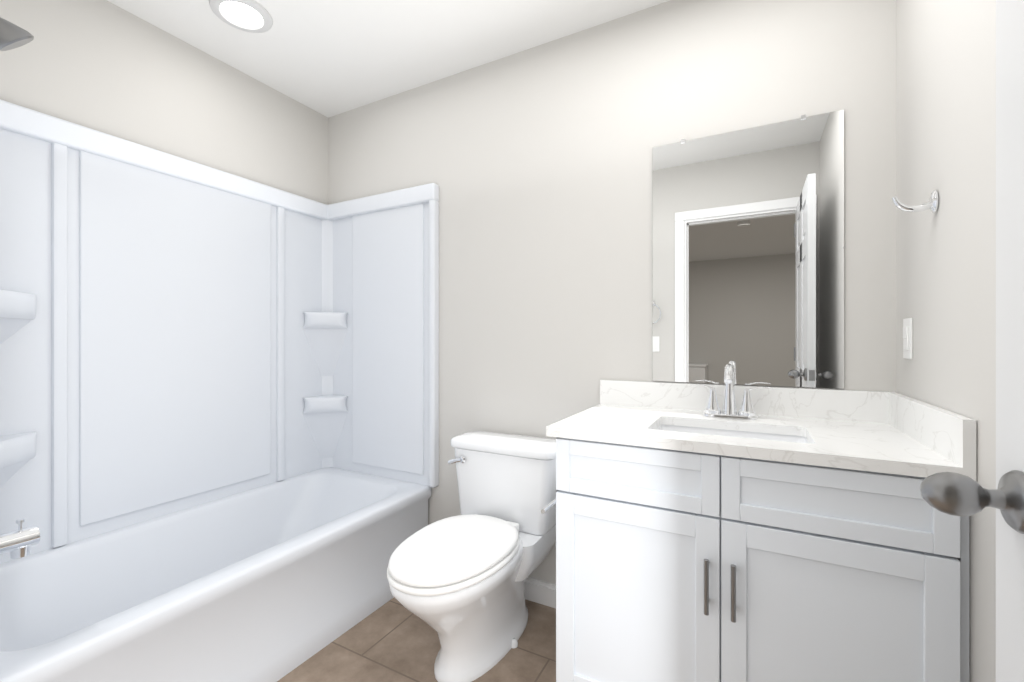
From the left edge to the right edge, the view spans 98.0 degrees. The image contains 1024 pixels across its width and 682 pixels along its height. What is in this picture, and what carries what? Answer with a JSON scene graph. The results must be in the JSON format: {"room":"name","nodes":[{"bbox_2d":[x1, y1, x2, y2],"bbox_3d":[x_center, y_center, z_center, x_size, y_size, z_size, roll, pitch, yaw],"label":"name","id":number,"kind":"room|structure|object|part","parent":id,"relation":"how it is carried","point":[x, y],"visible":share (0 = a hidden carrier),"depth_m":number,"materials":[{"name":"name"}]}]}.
{"room":"bathroom","nodes":[
{"label":"bathroom","id":0,"kind":"room"},
{"bbox_2d":[0,0,327,204],"bbox_3d":[-1.523,-0.077,1.839,0.100,2.440,1.950,0,0,28],"label":"wall","id":1,"kind":"structure","parent":0,"point":[107,67],"depth_m":1.84,"materials":[{"name":"grey paint"}]},
{"bbox_2d":[107,0,669,117],"bbox_3d":[-0.479,-1.347,-1.088,4.700,0.100,6.130,0,0,28],"label":"ceiling","id":2,"kind":"structure","parent":0,"point":[328,58],"depth_m":1.90,"materials":[{"name":"white paint"}]},
{"bbox_2d":[209,0,272,32],"bbox_3d":[-1.067,-1.290,1.760,0.216,0.013,0.216,0,0,28],"label":"recessed light","id":3,"kind":"object","parent":2,"relation":"in","point":[252,16],"visible":1,"depth_m":1.76,"materials":[{"name":"grey plastic"}]},
{"bbox_2d":[277,598,555,681],"bbox_3d":[-0.374,1.173,1.169,2.560,0.060,1.850,0,0,28],"label":"floor","id":4,"kind":"structure","parent":0,"point":[393,640],"depth_m":1.62,"materials":[{"name":"tile"}]},
{"bbox_2d":[0,17,438,681],"bbox_3d":[-1.072,0.089,1.726,0.798,2.107,1.520,0,0,28],"label":"bathtub","id":5,"kind":"object","parent":4,"relation":"on","point":[218,425],"visible":0.94,"depth_m":1.79,"materials":[{"name":"white plastic"}]},
{"bbox_2d":[0,82,37,607],"bbox_3d":[-1.562,0.011,1.311,0.325,1.421,0.325,0,0,28],"label":"corner shelf","id":6,"kind":"object","parent":5,"relation":"attached to","point":[18,142],"depth_m":1.47,"materials":[{"name":"white plastic"}]},
{"bbox_2d":[0,518,40,581],"bbox_3d":[-1.393,0.542,1.171,0.068,0.101,0.208,0,0,28],"label":"faucet","id":7,"kind":"object","parent":5,"relation":"attached to","point":[18,542],"depth_m":1.22,"materials":[{"name":"silver metal"}]},
{"bbox_2d":[0,466,431,681],"bbox_3d":[-1.090,0.933,1.736,0.758,0.420,1.520,0,0,28],"label":"tub","id":8,"kind":"object","parent":5,"relation":"in","point":[249,583],"depth_m":1.59,"materials":[{"name":"white plastic"}]},
{"bbox_2d":[298,217,352,468],"bbox_3d":[-1.026,0.011,2.453,0.195,1.421,0.195,0,0,28],"label":"corner shelf","id":9,"kind":"object","parent":5,"relation":"attached to","point":[324,243],"depth_m":2.49,"materials":[{"name":"white plastic"}]},
{"bbox_2d":[387,431,556,681],"bbox_3d":[-0.140,0.777,1.648,0.490,0.731,0.765,0,0,28],"label":"toilet","id":10,"kind":"object","parent":4,"relation":"on","point":[456,583],"visible":0.96,"depth_m":1.60,"materials":[{"name":"white ceramic"}]},
{"bbox_3d":[-0.191,0.724,1.554,0.379,0.068,0.551,0,0,28],"label":"seat","id":11,"kind":"part","parent":10,"relation":"part of","materials":[{"name":"white plastic"}]},
{"bbox_3d":[-0.233,0.503,1.878,0.079,0.037,0.025,0,0,28],"label":"flush lever","id":12,"kind":"part","parent":10,"relation":"part of","materials":[{"name":"silver metal"}]},
{"bbox_3d":[-0.013,0.434,1.887,0.490,0.044,0.222,0,0,28],"label":"tank lid","id":13,"kind":"part","parent":10,"relation":"part of","materials":[{"name":"white ceramic"}]},
{"bbox_3d":[-0.012,0.607,1.888,0.464,0.300,0.200,0,0,28],"label":"tank","id":14,"kind":"part","parent":10,"relation":"part of","materials":[{"name":"white ceramic"}]},
{"bbox_2d":[541,364,975,681],"bbox_3d":[0.625,0.609,1.350,0.965,1.068,0.586,0,0,28],"label":"bathroom vanity","id":15,"kind":"object","parent":4,"relation":"on","point":[729,531],"visible":1,"depth_m":1.11,"materials":[{"name":"white paint"}]},
{"bbox_3d":[0.330,0.367,1.229,0.442,0.152,0.020,0,0,28],"label":"drawer","id":16,"kind":"part","parent":15,"relation":"part of","materials":[{"name":"white paint"}]},
{"bbox_3d":[0.330,0.739,1.229,0.442,0.579,0.020,0,0,28],"label":"door","id":17,"kind":"part","parent":15,"relation":"part of","materials":[{"name":"white paint"}]},
{"bbox_2d":[546,379,975,483],"bbox_3d":[0.645,0.221,1.354,0.933,0.125,0.560,0,0,28],"label":"countertop","id":18,"kind":"structure","parent":15,"relation":"on","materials":[{"name":"white stone"}]},
{"bbox_2d":[689,364,773,419],"bbox_3d":[0.708,0.165,1.454,0.254,0.180,0.155,0,0,28],"label":"faucet","id":19,"kind":"object","parent":18,"relation":"on","point":[712,411],"depth_m":1.48,"materials":[{"name":"silver metal"}]},
{"bbox_3d":[0.723,0.367,1.019,0.442,0.152,0.020,0,0,28],"label":"drawer","id":20,"kind":"part","parent":15,"relation":"part of","materials":[{"name":"white paint"}]},
{"bbox_3d":[0.723,0.739,1.019,0.442,0.579,0.020,0,0,28],"label":"door","id":21,"kind":"part","parent":15,"relation":"part of","materials":[{"name":"white paint"}]},
{"bbox_2d":[328,0,895,584],"bbox_3d":[0.086,-0.077,2.029,2.760,2.440,0.100,0,0,28],"label":"wall","id":22,"kind":"structure","parent":0,"point":[536,164],"depth_m":1.85,"materials":[{"name":"grey paint"}]},
{"bbox_2d":[524,577,555,607],"bbox_3d":[0.007,1.096,2.007,0.838,0.094,0.013,0,0,28],"label":"baseboard","id":23,"kind":"structure","parent":22,"relation":"attached to","point":[540,592],"depth_m":1.94,"materials":[{"name":"white paint"}]},
{"bbox_2d":[653,110,843,388],"bbox_3d":[0.808,-0.300,1.579,0.599,0.909,0.008,0,0,28],"label":"mirror","id":24,"kind":"object","parent":22,"relation":"attached to","point":[748,254],"visible":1,"depth_m":1.56,"materials":[{"name":"clear glass"}]},
{"bbox_2d":[896,0,995,681],"bbox_3d":[0.800,-0.077,0.542,0.100,2.440,1.850,0,0,28],"label":"wall","id":25,"kind":"structure","parent":0,"point":[946,150],"depth_m":0.98,"materials":[{"name":"grey paint"}]},
{"bbox_2d":[903,318,912,358],"bbox_3d":[1.125,-0.007,1.270,0.010,0.115,0.070,0,0,28],"label":"light switch","id":26,"kind":"object","parent":25,"relation":"attached to","point":[907,338],"visible":0.96,"depth_m":1.26,"materials":[{"name":"white plastic"}]},
{"bbox_2d":[892,190,937,212],"bbox_3d":[0.993,-0.339,1.102,0.083,0.054,0.039,0,0,28],"label":"robe hook","id":27,"kind":"object","parent":25,"relation":"attached to","point":[931,204],"visible":1,"depth_m":1.09,"materials":[{"name":"silver metal"}]},
{"bbox_2d":[920,0,1023,681],"bbox_3d":[0.442,0.130,0.223,0.207,2.002,0.722,0,0,28],"label":"door leaf","id":28,"kind":"structure","parent":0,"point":[954,494],"depth_m":0.52,"materials":[{"name":"white paint"}]},
{"bbox_3d":[0.589,0.179,0.499,0.207,0.068,0.096,0,0,28],"label":"knob","id":29,"kind":"part","parent":28,"relation":"part of","materials":[{"name":"grey metal"}]}
]}

